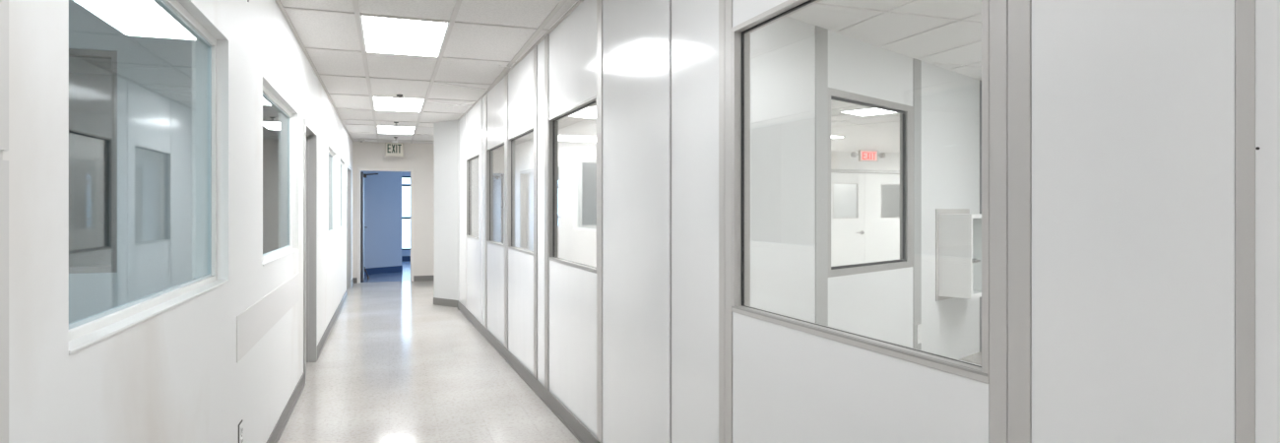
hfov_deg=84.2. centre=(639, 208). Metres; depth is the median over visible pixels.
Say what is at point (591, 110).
recessed light
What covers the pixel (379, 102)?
recessed light
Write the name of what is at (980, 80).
trim
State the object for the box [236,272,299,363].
strip
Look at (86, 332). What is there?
window
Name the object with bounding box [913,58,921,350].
trim
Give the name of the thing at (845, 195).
window
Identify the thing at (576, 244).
wall
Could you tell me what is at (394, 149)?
exit sign
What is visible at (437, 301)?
baseboard
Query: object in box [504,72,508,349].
trim
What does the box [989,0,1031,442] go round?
trim
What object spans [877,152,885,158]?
lamp
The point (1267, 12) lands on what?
wall
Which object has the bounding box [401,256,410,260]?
baseboard
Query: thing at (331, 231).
window
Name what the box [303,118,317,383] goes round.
door frame
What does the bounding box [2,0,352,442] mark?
wall
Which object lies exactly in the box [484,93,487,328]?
trim
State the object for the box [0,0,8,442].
trim
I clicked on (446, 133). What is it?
wall
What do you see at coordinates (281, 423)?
baseboard
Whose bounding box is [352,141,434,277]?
wall
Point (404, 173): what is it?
wall
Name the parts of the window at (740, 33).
sill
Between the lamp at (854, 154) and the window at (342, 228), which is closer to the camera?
the window at (342, 228)
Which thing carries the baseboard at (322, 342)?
attached to the wall at (174, 375)
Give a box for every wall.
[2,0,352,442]
[68,0,191,323]
[68,72,278,266]
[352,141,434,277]
[363,171,401,268]
[401,171,410,255]
[434,120,458,300]
[458,0,1235,442]
[474,157,478,237]
[493,140,899,267]
[581,163,596,225]
[750,16,979,359]
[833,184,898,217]
[1255,0,1279,442]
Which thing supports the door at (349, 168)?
in the wall at (174, 375)
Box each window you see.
[68,0,229,354]
[68,48,117,273]
[262,85,299,265]
[327,149,337,236]
[340,161,344,230]
[401,176,410,250]
[466,153,478,240]
[486,140,504,247]
[508,126,533,255]
[548,95,596,273]
[578,159,596,228]
[731,0,989,383]
[828,87,913,277]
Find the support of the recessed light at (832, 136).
in the ceiling
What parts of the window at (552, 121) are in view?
sill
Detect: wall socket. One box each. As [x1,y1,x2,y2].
[238,419,243,442]
[916,323,922,343]
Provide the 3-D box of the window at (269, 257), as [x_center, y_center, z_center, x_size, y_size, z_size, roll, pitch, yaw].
[-2.419,-0.208,4.718,0.089,1.061,1.640,0,0,-20]
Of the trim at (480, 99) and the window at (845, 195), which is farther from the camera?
the window at (845, 195)
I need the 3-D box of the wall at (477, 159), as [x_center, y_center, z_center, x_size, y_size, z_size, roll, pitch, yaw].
[-2.984,0.073,12.446,0.408,2.748,4.137,0,0,-14]
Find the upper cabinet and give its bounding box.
[935,208,981,301]
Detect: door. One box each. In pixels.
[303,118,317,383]
[346,164,351,295]
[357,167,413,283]
[831,169,899,266]
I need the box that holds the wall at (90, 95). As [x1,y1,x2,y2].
[68,72,278,266]
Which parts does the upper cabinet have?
door frame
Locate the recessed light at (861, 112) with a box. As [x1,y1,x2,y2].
[838,107,896,116]
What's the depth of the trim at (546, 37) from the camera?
5.26 m
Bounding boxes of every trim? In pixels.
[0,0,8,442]
[465,113,466,308]
[478,98,482,323]
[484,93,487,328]
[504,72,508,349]
[533,45,537,379]
[544,34,549,391]
[596,0,602,442]
[670,0,671,442]
[718,0,732,442]
[815,25,828,325]
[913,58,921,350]
[979,79,981,351]
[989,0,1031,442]
[1235,0,1255,442]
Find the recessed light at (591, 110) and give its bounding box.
[569,105,596,119]
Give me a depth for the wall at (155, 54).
3.55 m
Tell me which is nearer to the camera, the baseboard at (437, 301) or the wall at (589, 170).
the baseboard at (437, 301)
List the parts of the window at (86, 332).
sill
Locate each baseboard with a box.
[265,372,305,442]
[317,290,347,358]
[364,265,402,274]
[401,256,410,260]
[413,275,434,281]
[433,297,457,307]
[456,300,599,442]
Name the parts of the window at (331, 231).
frame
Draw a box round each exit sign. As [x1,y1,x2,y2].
[384,140,403,157]
[850,149,885,161]
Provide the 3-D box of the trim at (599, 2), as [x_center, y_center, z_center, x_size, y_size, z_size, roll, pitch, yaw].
[-0.200,0.073,4.101,0.078,2.748,0.094,0,0,-20]
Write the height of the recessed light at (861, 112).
0.009 m
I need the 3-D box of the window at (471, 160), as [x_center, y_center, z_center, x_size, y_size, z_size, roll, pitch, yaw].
[-2.096,-0.143,9.008,0.068,1.045,1.159,0,0,-21]
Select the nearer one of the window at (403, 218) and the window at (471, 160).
the window at (471, 160)
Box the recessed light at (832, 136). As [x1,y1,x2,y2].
[831,134,845,138]
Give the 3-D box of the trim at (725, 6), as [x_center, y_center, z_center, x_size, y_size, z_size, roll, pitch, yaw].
[0.353,0.073,2.668,0.077,2.748,0.103,0,0,-20]
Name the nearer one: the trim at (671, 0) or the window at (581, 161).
the trim at (671, 0)
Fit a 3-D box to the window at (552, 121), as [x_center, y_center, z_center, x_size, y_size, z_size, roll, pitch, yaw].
[-0.432,-0.143,4.695,0.068,1.045,1.184,0,0,-21]
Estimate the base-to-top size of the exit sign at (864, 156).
0.240 m
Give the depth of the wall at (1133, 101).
1.74 m
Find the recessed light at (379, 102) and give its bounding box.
[372,96,424,112]
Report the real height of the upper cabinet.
0.840 m
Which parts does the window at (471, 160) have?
glass pane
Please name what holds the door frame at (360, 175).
in the wall at (419, 158)
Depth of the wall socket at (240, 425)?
3.34 m
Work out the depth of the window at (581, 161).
14.01 m
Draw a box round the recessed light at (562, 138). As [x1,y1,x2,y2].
[558,134,596,142]
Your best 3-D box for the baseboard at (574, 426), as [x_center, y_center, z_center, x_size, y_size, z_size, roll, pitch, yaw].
[-0.186,1.393,3.926,0.014,0.108,13.730,0,0,-21]
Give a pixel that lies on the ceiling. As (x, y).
(482, 35)
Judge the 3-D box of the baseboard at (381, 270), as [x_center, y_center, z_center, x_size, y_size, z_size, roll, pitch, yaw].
[-5.841,1.379,15.902,0.128,0.135,1.113,0,0,35]
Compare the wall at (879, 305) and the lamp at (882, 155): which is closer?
the wall at (879, 305)
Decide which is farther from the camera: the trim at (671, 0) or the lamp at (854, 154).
the lamp at (854, 154)
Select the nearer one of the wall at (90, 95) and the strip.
the strip
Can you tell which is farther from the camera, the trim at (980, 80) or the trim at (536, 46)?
the trim at (980, 80)
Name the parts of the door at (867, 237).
vision frame, frame, vision frame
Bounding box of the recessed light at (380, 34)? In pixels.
[359,14,449,57]
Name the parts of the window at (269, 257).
sill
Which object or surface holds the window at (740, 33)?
in the wall at (1133, 101)
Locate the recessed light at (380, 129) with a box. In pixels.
[376,126,415,134]
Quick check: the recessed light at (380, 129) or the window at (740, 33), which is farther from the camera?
the recessed light at (380, 129)
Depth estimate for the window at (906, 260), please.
6.00 m
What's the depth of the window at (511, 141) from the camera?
6.74 m
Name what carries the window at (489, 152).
in the wall at (1133, 101)
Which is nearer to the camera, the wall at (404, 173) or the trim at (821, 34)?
the trim at (821, 34)
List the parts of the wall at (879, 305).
wall panel, wall panel, wall panel, wall panel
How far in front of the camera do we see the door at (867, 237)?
16.29 m
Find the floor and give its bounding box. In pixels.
[277,260,981,442]
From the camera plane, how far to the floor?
5.87 m
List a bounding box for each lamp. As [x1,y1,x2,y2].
[850,151,859,157]
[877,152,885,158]
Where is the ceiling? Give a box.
[68,0,981,153]
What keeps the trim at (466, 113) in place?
attached to the wall at (1133, 101)
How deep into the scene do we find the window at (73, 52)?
3.52 m
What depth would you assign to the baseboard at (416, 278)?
14.16 m
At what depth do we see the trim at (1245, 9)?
1.08 m
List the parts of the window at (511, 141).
sill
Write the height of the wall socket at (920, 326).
0.165 m
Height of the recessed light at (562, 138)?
0.009 m
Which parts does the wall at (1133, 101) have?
wall panel, wall panel, wall panel, wall panel, wall panel, wall panel, wall panel, wall panel, wall panel, wall panel, wall panel, wall panel, wall panel, wall panel, wall panel, wall panel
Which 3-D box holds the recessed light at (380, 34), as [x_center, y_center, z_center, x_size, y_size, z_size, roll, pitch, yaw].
[-1.796,-1.296,5.390,0.585,0.009,1.186,0,0,-20]
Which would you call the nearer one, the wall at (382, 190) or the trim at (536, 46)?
the trim at (536, 46)
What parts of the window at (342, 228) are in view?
frame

